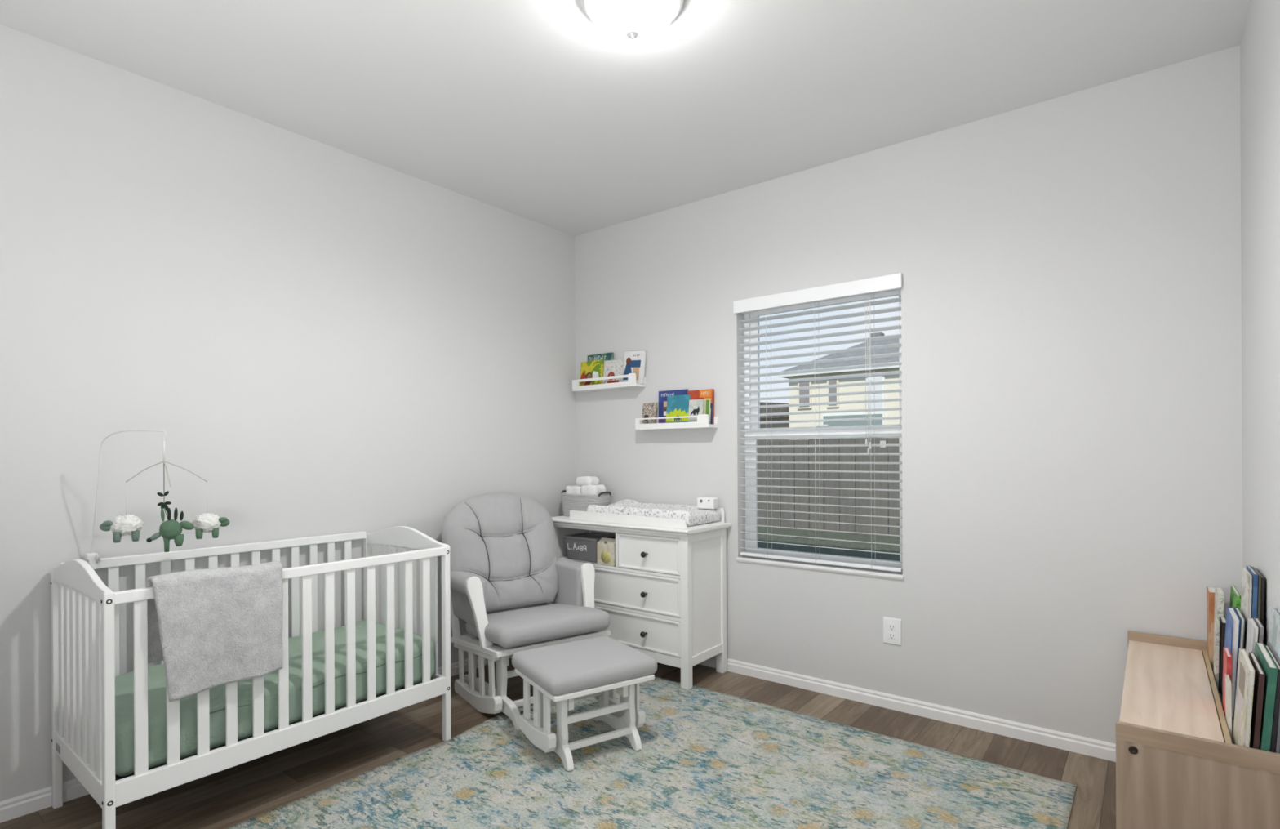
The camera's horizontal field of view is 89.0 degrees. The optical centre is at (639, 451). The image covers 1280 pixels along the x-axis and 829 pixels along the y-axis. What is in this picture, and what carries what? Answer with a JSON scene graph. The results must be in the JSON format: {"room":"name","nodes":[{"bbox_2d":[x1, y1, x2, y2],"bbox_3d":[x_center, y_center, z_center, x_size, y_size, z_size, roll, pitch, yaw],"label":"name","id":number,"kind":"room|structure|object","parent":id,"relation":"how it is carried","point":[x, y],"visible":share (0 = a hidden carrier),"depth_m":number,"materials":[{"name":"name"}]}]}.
{"room":"bedroom","nodes":[
{"label":"bedroom","id":0,"kind":"room"},
{"bbox_2d":[0,23,576,801],"bbox_3d":[-1.617,-0.105,3.102,0.150,2.740,3.920,0,0,38],"label":"wall","id":1,"kind":"structure","parent":0,"point":[331,340],"depth_m":2.79,"materials":[{"name":"paint"}]},
{"bbox_2d":[0,655,495,822],"bbox_3d":[-1.550,1.230,3.046,0.013,0.068,3.607,0,0,38],"label":"baseboard","id":2,"kind":"structure","parent":1,"relation":"attached to","point":[39,799],"depth_m":2.31,"materials":[{"name":"white wood"}]},
{"bbox_2d":[0,657,1115,828],"bbox_3d":[-0.225,1.318,2.014,3.673,0.120,3.920,0,0,38],"label":"floor","id":3,"kind":"structure","parent":0,"point":[229,797],"depth_m":2.67,"materials":[{"name":"wood"}]},
{"bbox_2d":[50,525,451,828],"bbox_3d":[-1.465,0.807,2.587,0.683,0.914,1.200,0,0,38],"label":"crib","id":4,"kind":"object","parent":3,"relation":"on","point":[85,611],"visible":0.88,"depth_m":2.32,"materials":[{"name":"white paint"}]},
{"bbox_2d":[84,429,207,568],"bbox_3d":[-1.836,0.176,2.343,0.392,0.510,0.289,0,0,-12],"label":"mobile","id":5,"kind":"object","parent":4,"relation":"attached to","point":[93,557],"visible":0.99,"depth_m":2.37,"materials":[{"name":"white metal"}]},
{"bbox_2d":[99,513,143,542],"bbox_3d":[-1.839,0.270,2.315,0.076,0.098,0.118,0,0,38],"label":"sheep","id":6,"kind":"object","parent":5,"relation":"attached to","point":[126,524],"visible":1,"depth_m":2.30},
{"bbox_2d":[156,490,171,519],"bbox_3d":[-1.728,0.198,2.368,0.042,0.116,0.012,0,0,-37],"label":"leaf","id":7,"kind":"object","parent":5,"relation":"hanging from","point":[162,504],"visible":1,"depth_m":2.37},
{"bbox_2d":[146,506,194,551],"bbox_3d":[-1.709,0.283,2.374,0.055,0.160,0.138,0,0,43],"label":"dragon","id":8,"kind":"object","parent":5,"relation":"hanging from","point":[170,529],"visible":1,"depth_m":2.37,"materials":[{"name":"green fabric"}]},
{"bbox_2d":[191,512,230,538],"bbox_3d":[-1.669,0.285,2.533,0.078,0.097,0.118,0,0,38],"label":"sheep","id":9,"kind":"object","parent":5,"relation":"attached to","point":[206,522],"visible":0.99,"depth_m":2.51},
{"bbox_2d":[146,560,283,701],"bbox_3d":[-1.393,0.574,2.150,0.110,0.386,0.382,0,0,38],"label":"blanket","id":10,"kind":"object","parent":4,"relation":"hanging from","point":[210,628],"visible":0.98,"depth_m":2.12,"materials":[{"name":"grey fabric"}]},
{"bbox_2d":[115,619,434,776],"bbox_3d":[-1.465,0.900,2.586,0.599,0.195,1.126,0,0,38],"label":"mattress","id":11,"kind":"object","parent":4,"relation":"on","point":[157,682],"visible":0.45,"depth_m":2.32,"materials":[{"name":"green fabric"}]},
{"bbox_2d":[440,493,610,729],"bbox_3d":[-0.579,0.756,3.398,0.727,1.045,0.803,0,0,-36],"label":"glider chair","id":12,"kind":"object","parent":3,"relation":"on","point":[504,549],"visible":0.96,"depth_m":3.44,"materials":[{"name":"grey fabric"}]},
{"bbox_2d":[440,493,558,611],"bbox_3d":[-0.744,0.535,3.591,0.666,0.601,0.299,0,0,-36],"label":"cushion","id":13,"kind":"object","parent":12,"relation":"on","point":[507,540],"depth_m":3.54,"materials":[{"name":"grey fabric"}]},
{"bbox_2d":[466,603,610,648],"bbox_3d":[-0.532,0.873,3.336,0.600,0.145,0.530,0,0,-36],"label":"seat cushion","id":14,"kind":"object","parent":12,"relation":"on","point":[544,625],"depth_m":3.17,"materials":[{"name":"grey fabric"}]},
{"bbox_2d":[551,515,731,689],"bbox_3d":[-0.044,0.833,3.881,1.094,0.848,0.450,0,0,38],"label":"dresser","id":15,"kind":"object","parent":3,"relation":"on","point":[664,597],"visible":0.62,"depth_m":3.59,"materials":[{"name":"white paint"}]},
{"bbox_2d":[560,489,611,516],"bbox_3d":[-0.346,0.330,4.172,0.359,0.162,0.213,0,0,38],"label":"rope basket","id":16,"kind":"object","parent":15,"relation":"on","point":[580,502],"visible":0.7,"depth_m":4.08,"materials":[{"name":"grey fabric"}]},
{"bbox_2d":[565,484,581,493],"bbox_3d":[-0.398,0.294,4.211,0.136,0.166,0.124,0,0,38],"label":"diaper","id":17,"kind":"object","parent":16,"relation":"in","point":[575,489],"visible":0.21,"depth_m":4.17,"materials":[{"name":"white fabric"}]},
{"bbox_2d":[580,484,605,494],"bbox_3d":[-0.294,0.291,4.131,0.137,0.174,0.129,0,0,38],"label":"diaper","id":18,"kind":"object","parent":16,"relation":"in","point":[589,489],"visible":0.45,"depth_m":4.08,"materials":[{"name":"white fabric"}]},
{"bbox_2d":[576,475,599,485],"bbox_3d":[-0.337,0.185,4.164,0.131,0.061,0.112,0,0,38],"label":"diaper","id":19,"kind":"object","parent":18,"relation":"on","point":[584,480],"visible":0.98,"depth_m":4.12,"materials":[{"name":"white fabric"}]},
{"bbox_2d":[564,532,615,562],"bbox_3d":[-0.301,0.585,3.996,0.266,0.144,0.198,0,0,38],"label":"storage bin","id":20,"kind":"object","parent":15,"relation":"on","point":[580,546],"visible":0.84,"depth_m":3.94,"materials":[{"name":"grey fabric"}]},
{"bbox_2d":[596,537,615,565],"bbox_3d":[-0.172,0.582,3.816,0.131,0.151,0.096,0,0,38],"label":"carton","id":21,"kind":"object","parent":15,"relation":"on","point":[606,547],"visible":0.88,"depth_m":3.78,"materials":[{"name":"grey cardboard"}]},
{"bbox_2d":[569,507,724,528],"bbox_3d":[0.029,0.366,3.845,0.857,0.085,0.389,0,0,38],"label":"tray","id":22,"kind":"object","parent":15,"relation":"on","point":[574,514],"visible":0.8,"depth_m":3.68,"materials":[{"name":"white paint"}]},
{"bbox_2d":[586,498,720,526],"bbox_3d":[0.071,0.348,3.810,0.744,0.101,0.344,0,0,38],"label":"changing pad","id":23,"kind":"object","parent":22,"relation":"on","point":[693,515],"visible":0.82,"depth_m":3.68,"materials":[{"name":"white fabric"}]},
{"bbox_2d":[697,496,718,509],"bbox_3d":[0.384,0.290,3.699,0.112,0.064,0.061,0,0,38],"label":"pack","id":24,"kind":"object","parent":23,"relation":"on","point":[703,502],"visible":1,"depth_m":3.67,"materials":[{"name":"white plastic"}]},
{"bbox_2d":[226,675,1076,828],"bbox_3d":[-0.189,1.253,1.942,2.254,0.009,3.000,0,0,38],"label":"area rug","id":25,"kind":"object","parent":3,"relation":"on","point":[707,758],"visible":0.8,"depth_m":2.45,"materials":[{"name":"multicoloured carpet"}]},
{"bbox_2d":[511,635,657,770],"bbox_3d":[-0.243,1.057,2.811,0.500,0.382,0.444,0,0,-33],"label":"ottoman","id":26,"kind":"object","parent":25,"relation":"on","point":[561,674],"visible":1,"depth_m":2.70,"materials":[{"name":"grey fabric"}]},
{"bbox_2d":[511,635,657,695],"bbox_3d":[-0.244,0.907,2.811,0.500,0.082,0.444,0,0,-33],"label":"cushion","id":27,"kind":"object","parent":26,"relation":"on","point":[588,666],"depth_m":2.70,"materials":[{"name":"grey fabric"}]},
{"bbox_2d":[1115,630,1279,828],"bbox_3d":[1.727,0.979,2.051,0.332,0.537,1.114,0,0,38],"label":"bookcase","id":28,"kind":"object","parent":3,"relation":"on","point":[1179,766],"visible":0.92,"depth_m":1.68,"materials":[{"name":"brown wood"}]},
{"bbox_2d":[1206,586,1218,671],"bbox_3d":[2.085,0.645,2.367,0.036,0.289,0.123,0,0,38],"label":"picture book","id":29,"kind":"object","parent":28,"relation":"on","point":[1210,590],"visible":0.36,"depth_m":2.33,"materials":[{"name":"orange paper"}]},
{"bbox_2d":[1213,615,1219,693],"bbox_3d":[1.921,0.674,2.173,0.011,0.234,0.085,0,0,38],"label":"picture book","id":30,"kind":"object","parent":28,"relation":"on","point":[1216,622],"visible":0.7,"depth_m":2.14,"materials":[{"name":"white paper"}]},
{"bbox_2d":[1213,586,1223,675],"bbox_3d":[2.005,0.634,2.260,0.022,0.312,0.125,0,0,38],"label":"picture book","id":31,"kind":"object","parent":28,"relation":"on","point":[1219,593],"visible":0.39,"depth_m":2.21,"materials":[{"name":"white paper"}]},
{"bbox_2d":[1218,616,1226,693],"bbox_3d":[1.934,0.674,2.163,0.020,0.234,0.105,0,0,38],"label":"picture book","id":32,"kind":"object","parent":28,"relation":"on","point":[1222,620],"visible":0.52,"depth_m":2.13,"materials":[{"name":"black paper"}]},
{"bbox_2d":[1222,646,1231,716],"bbox_3d":[1.691,0.684,1.877,0.013,0.216,0.115,0,0,38],"label":"picture book","id":33,"kind":"object","parent":28,"relation":"on","point":[1227,663],"visible":0.39,"depth_m":1.87,"materials":[{"name":"red paper"}]},
{"bbox_2d":[1225,673,1231,740],"bbox_3d":[1.619,0.708,1.794,0.008,0.169,0.085,0,0,38],"label":"picture book","id":34,"kind":"object","parent":28,"relation":"on","point":[1228,682],"visible":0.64,"depth_m":1.76,"materials":[{"name":"white paper"}]},
{"bbox_2d":[1221,606,1239,719],"bbox_3d":[1.814,0.643,2.003,0.030,0.296,0.195,0,0,38],"label":"picture book","id":35,"kind":"object","parent":28,"relation":"on","point":[1233,621],"visible":0.61,"depth_m":1.93,"materials":[{"name":"blue paper"}]},
{"bbox_2d":[1230,585,1240,609],"bbox_3d":[1.973,0.625,2.167,0.022,0.330,0.200,0,0,38],"label":"picture book","id":36,"kind":"object","parent":28,"relation":"on","point":[1235,597],"visible":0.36,"depth_m":2.14,"materials":[{"name":"green paper"}]},
{"bbox_2d":[1234,606,1244,697],"bbox_3d":[1.826,0.642,1.995,0.023,0.299,0.192,0,0,38],"label":"picture book","id":37,"kind":"object","parent":28,"relation":"on","point":[1237,611],"visible":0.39,"depth_m":1.92,"materials":[{"name":"paper"}]},
{"bbox_2d":[1231,648,1254,746],"bbox_3d":[1.538,0.660,1.663,0.026,0.266,0.220,0,0,38],"label":"picture book","id":38,"kind":"object","parent":28,"relation":"on","point":[1246,671],"visible":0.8,"depth_m":1.62,"materials":[{"name":"paper"}]},
{"bbox_2d":[1238,661,1245,697],"bbox_3d":[1.537,0.581,1.664,0.004,0.065,0.110,0,0,38],"label":"art","id":39,"kind":"object","parent":38,"relation":"attached to","point":[1242,679],"depth_m":1.66},
{"bbox_2d":[1240,566,1252,649],"bbox_3d":[1.862,0.579,2.006,0.018,0.424,0.190,0,0,38],"label":"picture book","id":40,"kind":"object","parent":28,"relation":"on","point":[1246,577],"visible":0.39,"depth_m":1.97,"materials":[{"name":"white paper"}]},
{"bbox_2d":[1245,617,1258,657],"bbox_3d":[1.726,0.637,1.846,0.027,0.309,0.130,0,0,38],"label":"picture book","id":41,"kind":"object","parent":28,"relation":"on","point":[1252,628],"visible":0.36,"depth_m":1.83,"materials":[{"name":"white paper"}]},
{"bbox_2d":[1246,564,1257,619],"bbox_3d":[1.861,0.575,1.988,0.019,0.432,0.190,0,0,38],"label":"picture book","id":42,"kind":"object","parent":28,"relation":"on","point":[1255,575],"visible":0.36,"depth_m":1.91,"materials":[{"name":"blue paper"}]},
{"bbox_2d":[1251,566,1261,621],"bbox_3d":[1.865,0.576,1.979,0.014,0.430,0.190,0,0,38],"label":"picture book","id":43,"kind":"object","parent":28,"relation":"on","point":[1259,594],"visible":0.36,"depth_m":1.90,"materials":[{"name":"paper"}]},
{"bbox_2d":[1248,652,1265,749],"bbox_3d":[1.551,0.662,1.651,0.026,0.260,0.213,0,0,38],"label":"picture book","id":44,"kind":"object","parent":28,"relation":"on","point":[1259,681],"visible":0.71,"depth_m":1.57,"materials":[{"name":"brown paper"}]},
{"bbox_2d":[1253,617,1263,643],"bbox_3d":[1.735,0.636,1.839,0.025,0.312,0.130,0,0,38],"label":"picture book","id":45,"kind":"object","parent":28,"relation":"on","point":[1260,631],"visible":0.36,"depth_m":1.79,"materials":[{"name":"grey paper"}]},
{"bbox_2d":[1255,568,1264,642],"bbox_3d":[1.867,0.578,1.970,0.014,0.426,0.190,0,0,38],"label":"picture book","id":46,"kind":"object","parent":28,"relation":"on","point":[1262,597],"visible":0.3,"depth_m":1.90,"materials":[{"name":"black paper"}]},
{"bbox_2d":[1253,641,1278,751],"bbox_3d":[1.580,0.653,1.659,0.036,0.279,0.265,0,0,38],"label":"picture book","id":47,"kind":"object","parent":28,"relation":"on","point":[1264,657],"visible":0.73,"depth_m":1.56,"materials":[{"name":"green paper"}]},
{"bbox_2d":[1264,644,1279,752],"bbox_3d":[1.588,0.654,1.649,0.028,0.277,0.250,0,0,38],"label":"picture book","id":48,"kind":"object","parent":28,"relation":"on","point":[1275,719],"visible":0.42,"depth_m":1.55,"materials":[{"name":"paper"}]},
{"bbox_2d":[1267,605,1279,753],"bbox_3d":[1.611,0.604,1.653,0.022,0.376,0.285,0,0,38],"label":"picture book","id":49,"kind":"object","parent":28,"relation":"on","point":[1273,636],"visible":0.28,"depth_m":1.68,"materials":[{"name":"white paper"}]},
{"bbox_2d":[1267,641,1279,753],"bbox_3d":[1.595,0.649,1.644,0.024,0.286,0.250,0,0,38],"label":"picture book","id":50,"kind":"object","parent":28,"relation":"on","point":[1277,739],"visible":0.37,"depth_m":1.55,"materials":[{"name":"paper"}]},
{"bbox_2d":[0,0,1249,235],"bbox_3d":[-0.239,-1.542,2.014,3.673,0.120,3.920,0,0,38],"label":"ceiling","id":51,"kind":"structure","parent":0,"point":[526,108],"depth_m":2.54,"materials":[{"name":"paint"}]},
{"bbox_2d":[581,0,684,44],"bbox_3d":[-0.024,-1.411,2.119,0.334,0.141,0.334,0,0,38],"label":"ceiling light","id":52,"kind":"object","parent":51,"relation":"attached to","point":[626,21],"visible":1,"depth_m":2.08,"materials":[{"name":"white glass"}]},
{"bbox_2d":[574,44,1242,743],"bbox_3d":[0.932,-0.118,3.496,3.373,2.740,0.150,0,0,38],"label":"wall","id":53,"kind":"structure","parent":0,"point":[1069,265],"depth_m":2.87,"materials":[{"name":"paint"}]},
{"bbox_2d":[572,373,645,391],"bbox_3d":[-0.209,-0.447,4.233,0.544,0.081,0.100,0,0,38],"label":"ledge","id":54,"kind":"object","parent":53,"relation":"attached to","point":[631,383],"visible":0.91,"depth_m":4.18,"materials":[{"name":"white paint"}]},
{"bbox_2d":[579,359,604,385],"bbox_3d":[-0.319,-0.513,4.328,0.204,0.183,0.037,0,0,38],"label":"picture book","id":55,"kind":"object","parent":54,"relation":"on","point":[590,369],"visible":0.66,"depth_m":4.32,"materials":[{"name":"yellow paper"}]},
{"bbox_2d":[580,372,586,382],"bbox_3d":[-0.379,-0.496,4.364,0.048,0.072,0.009,0,0,38],"label":"art","id":56,"kind":"object","parent":55,"relation":"attached to","point":[583,375],"depth_m":4.36,"materials":[{"name":"red paper"}]},
{"bbox_2d":[585,372,592,384],"bbox_3d":[-0.341,-0.488,4.333,0.068,0.081,0.010,0,0,38],"label":"art","id":57,"kind":"object","parent":55,"relation":"attached to","point":[588,375],"depth_m":4.33,"materials":[{"name":"brown"}]},
{"bbox_2d":[591,370,599,377],"bbox_3d":[-0.295,-0.507,4.300,0.073,0.058,0.008,0,0,38],"label":"art","id":58,"kind":"object","parent":55,"relation":"attached to","point":[594,373],"depth_m":4.30,"materials":[{"name":"white paper"}]},
{"bbox_2d":[587,351,613,361],"bbox_3d":[-0.264,-0.535,4.314,0.219,0.225,0.016,0,0,38],"label":"picture book","id":59,"kind":"object","parent":54,"relation":"on","point":[606,356],"visible":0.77,"depth_m":4.30,"materials":[{"name":"green paper"}]},
{"bbox_2d":[588,355,605,360],"bbox_3d":[-0.284,-0.619,4.323,0.151,0.033,0.002,0,0,38],"label":"art","id":60,"kind":"object","parent":59,"relation":"attached to","point":[591,357],"depth_m":4.33},
{"bbox_2d":[602,358,624,383],"bbox_3d":[-0.171,-0.509,4.209,0.160,0.172,0.034,0,0,38],"label":"picture book","id":61,"kind":"object","parent":54,"relation":"on","point":[615,366],"visible":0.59,"depth_m":4.20,"materials":[{"name":"white paper"}]},
{"bbox_2d":[607,372,614,379],"bbox_3d":[-0.187,-0.489,4.210,0.060,0.054,0.008,0,0,38],"label":"art","id":62,"kind":"object","parent":61,"relation":"attached to","point":[609,374],"depth_m":4.21,"materials":[{"name":"red paper"}]},
{"bbox_2d":[607,379,618,382],"bbox_3d":[-0.173,-0.446,4.193,0.096,0.026,0.004,0,0,38],"label":"art","id":63,"kind":"object","parent":61,"relation":"attached to","point":[608,380],"depth_m":4.20,"materials":[{"name":"red paper"}]},
{"bbox_2d":[622,350,646,383],"bbox_3d":[-0.037,-0.533,4.127,0.176,0.216,0.026,0,0,38],"label":"picture book","id":64,"kind":"object","parent":54,"relation":"on","point":[634,361],"visible":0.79,"depth_m":4.11,"materials":[{"name":"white paper"}]},
{"bbox_2d":[622,363,631,379],"bbox_3d":[-0.080,-0.508,4.149,0.079,0.106,0.007,0,0,38],"label":"art","id":65,"kind":"object","parent":64,"relation":"attached to","point":[628,366],"depth_m":4.15,"materials":[{"name":"blue"}]},
{"bbox_2d":[626,357,631,364],"bbox_3d":[-0.072,-0.577,4.147,0.040,0.048,0.004,0,0,38],"label":"art","id":66,"kind":"object","parent":64,"relation":"attached to","point":[628,359],"depth_m":4.15,"materials":[{"name":"brown paper"}]},
{"bbox_2d":[630,360,640,367],"bbox_3d":[-0.032,-0.556,4.115,0.094,0.051,0.003,0,0,38],"label":"art","id":67,"kind":"object","parent":64,"relation":"attached to","point":[633,363],"depth_m":4.11,"materials":[{"name":"blue paper"}]},
{"bbox_2d":[632,367,639,379],"bbox_3d":[-0.028,-0.493,4.107,0.060,0.081,0.005,0,0,38],"label":"art","id":68,"kind":"object","parent":64,"relation":"attached to","point":[635,370],"depth_m":4.10},
{"bbox_2d":[635,413,717,430],"bbox_3d":[0.212,-0.176,3.903,0.533,0.076,0.100,0,0,38],"label":"ledge","id":69,"kind":"object","parent":53,"relation":"attached to","point":[703,420],"visible":0.9,"depth_m":3.83,"materials":[{"name":"white paint"}]},
{"bbox_2d":[641,402,657,423],"bbox_3d":[0.057,-0.229,4.018,0.101,0.145,0.030,0,0,38],"label":"picture book","id":70,"kind":"object","parent":69,"relation":"on","point":[649,410],"visible":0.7,"depth_m":4.01,"materials":[{"name":"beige paper"}]},
{"bbox_2d":[658,388,688,422],"bbox_3d":[0.200,-0.265,3.947,0.211,0.216,0.016,0,0,38],"label":"picture book","id":71,"kind":"object","parent":69,"relation":"on","point":[663,395],"visible":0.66,"depth_m":3.98,"materials":[{"name":"paper"}]},
{"bbox_2d":[658,416,666,422],"bbox_3d":[0.148,-0.191,3.979,0.080,0.043,0.002,0,0,38],"label":"art","id":72,"kind":"object","parent":71,"relation":"attached to","point":[660,420],"depth_m":3.99},
{"bbox_2d":[666,394,690,422],"bbox_3d":[0.229,-0.248,3.899,0.163,0.182,0.033,0,0,38],"label":"picture book","id":73,"kind":"object","parent":69,"relation":"on","point":[677,405],"visible":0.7,"depth_m":3.89,"materials":[{"name":"paper"}]},
{"bbox_2d":[666,408,688,422],"bbox_3d":[0.223,-0.221,3.892,0.163,0.083,0.010,0,0,38],"label":"art","id":74,"kind":"object","parent":73,"relation":"attached to","point":[670,411],"depth_m":3.89},
{"bbox_2d":[688,399,703,422],"bbox_3d":[0.327,-0.231,3.804,0.097,0.148,0.026,0,0,38],"label":"picture book","id":75,"kind":"object","parent":69,"relation":"on","point":[695,406],"visible":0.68,"depth_m":3.80,"materials":[{"name":"white paper"}]},
{"bbox_2d":[690,406,699,415],"bbox_3d":[0.320,-0.238,3.802,0.062,0.059,0.006,0,0,35],"label":"art","id":76,"kind":"object","parent":75,"relation":"attached to","point":[695,411],"depth_m":3.80,"materials":[{"name":"black"}]},
{"bbox_2d":[687,388,714,424],"bbox_3d":[0.355,-0.260,3.824,0.174,0.205,0.019,0,0,38],"label":"picture book","id":77,"kind":"object","parent":69,"relation":"on","point":[701,393],"visible":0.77,"depth_m":3.79,"materials":[{"name":"orange paper"}]},
{"bbox_2d":[699,389,711,397],"bbox_3d":[0.382,-0.339,3.796,0.084,0.043,0.002,0,0,38],"label":"art","id":78,"kind":"object","parent":77,"relation":"attached to","point":[703,393],"depth_m":3.80,"materials":[{"name":"orange paper"}]},
{"bbox_2d":[703,396,711,403],"bbox_3d":[0.394,-0.298,3.786,0.052,0.035,0.002,0,0,38],"label":"art","id":79,"kind":"object","parent":77,"relation":"attached to","point":[704,397],"depth_m":3.78,"materials":[{"name":"orange"}]},
{"bbox_2d":[710,403,712,424],"bbox_3d":[0.412,-0.219,3.769,0.017,0.123,0.003,0,0,38],"label":"art","id":80,"kind":"object","parent":77,"relation":"attached to","point":[711,404],"depth_m":3.77,"materials":[{"name":"blue paper"}]},
{"bbox_2d":[703,398,711,423],"bbox_3d":[0.364,-0.232,3.803,0.111,0.148,0.022,0,0,38],"label":"picture book","id":81,"kind":"object","parent":69,"relation":"on","point":[707,410],"visible":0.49,"depth_m":3.78,"materials":[{"name":"green paper"}]},
{"bbox_2d":[705,399,709,414],"bbox_3d":[0.390,-0.237,3.776,0.022,0.128,0.011,0,0,38],"label":"art","id":82,"kind":"object","parent":81,"relation":"attached to","point":[707,401],"depth_m":3.78,"materials":[{"name":"green paper"}]},
{"bbox_2d":[736,557,903,579],"bbox_3d":[0.934,0.609,3.448,0.913,0.022,0.099,0,0,38],"label":"trim","id":83,"kind":"structure","parent":53,"relation":"attached to","point":[739,559],"depth_m":3.38,"materials":[{"name":"white paint"}]},
{"bbox_2d":[744,289,902,567],"bbox_3d":[0.974,-0.121,3.505,0.903,1.435,0.055,0,0,38],"label":"window","id":84,"kind":"structure","parent":53,"relation":"in","point":[753,536],"depth_m":3.64,"materials":[{"name":"white plastic"}]},
{"bbox_2d":[733,272,902,571],"bbox_3d":[0.917,-0.136,3.435,0.920,1.440,0.079,0,0,38],"label":"window blind","id":85,"kind":"object","parent":84,"relation":"attached to","point":[889,282],"visible":0.94,"depth_m":3.40,"materials":[{"name":"white plastic"}]},
{"bbox_2d":[883,616,901,644],"bbox_3d":[1.226,0.871,3.169,0.085,0.126,0.009,0,0,38],"label":"wall outlet","id":86,"kind":"object","parent":53,"relation":"attached to","point":[891,626],"visible":1,"depth_m":3.17,"materials":[{"name":"white plastic"}]},
{"bbox_2d":[888,622,895,630],"bbox_3d":[1.224,0.850,3.167,0.034,0.033,0.003,0,0,38],"label":"socket","id":87,"kind":"object","parent":86,"relation":"attached to","point":[891,626],"depth_m":3.17,"materials":[{"name":"white plastic"}]},
{"bbox_2d":[888,631,895,639],"bbox_3d":[1.224,0.892,3.167,0.034,0.033,0.003,0,0,38],"label":"socket","id":88,"kind":"object","parent":86,"relation":"attached to","point":[891,634],"depth_m":3.17,"materials":[{"name":"white plastic"}]},
{"bbox_2d":[698,655,1115,761],"bbox_3d":[0.889,1.218,3.432,3.373,0.068,0.013,0,0,38],"label":"baseboard","id":89,"kind":"structure","parent":53,"relation":"attached to","point":[1052,738],"depth_m":3.04,"materials":[{"name":"white wood"}]},
{"bbox_2d":[1240,0,1279,645],"bbox_3d":[1.153,-0.119,0.926,0.150,2.740,3.920,0,0,38],"label":"wall","id":90,"kind":"structure","parent":0,"point":[1260,45],"depth_m":1.95,"materials":[{"name":"paint"}]},
{"label":"outside","id":91,"kind":"structure","parent":0,"visible":0},
{"bbox_2d":[757,526,899,560],"bbox_3d":[6.115,1.065,16.056,24.000,0.720,26.000,0,0,38],"label":"ground","id":92,"kind":"structure","parent":91,"point":[762,537],"depth_m":5.62,"materials":[{"name":"green plant"}]},
{"bbox_2d":[760,401,789,439],"bbox_3d":[7.256,-0.781,32.255,6.600,3.000,6.000,0,0,38],"label":"house","id":93,"kind":"structure","parent":92,"relation":"on","point":[783,409],"depth_m":29.57,"materials":[{"name":"beige"}]},
{"bbox_2d":[757,437,899,537],"bbox_3d":[0.798,0.342,6.725,9.570,0.921,0.060,0,0,38],"label":"wooden fence","id":94,"kind":"object","parent":92,"relation":"on","point":[857,467],"visible":0.02,"depth_m":5.95,"materials":[{"name":"grey wood"}]},
{"bbox_2d":[777,332,899,467],"bbox_3d":[8.886,-1.299,16.362,8.600,4.020,6.580,0,0,38],"label":"house","id":95,"kind":"structure","parent":92,"relation":"on","point":[895,349],"depth_m":15.65,"materials":[{"name":"beige"}]},
{"bbox_2d":[871,332,884,337],"bbox_3d":[6.621,-3.138,18.185,0.300,0.320,0.300,0,0,38],"label":"roof vent","id":96,"kind":"object","parent":95,"relation":"attached to","point":[877,334],"depth_m":18.05,"materials":[{"name":"grey metal"}]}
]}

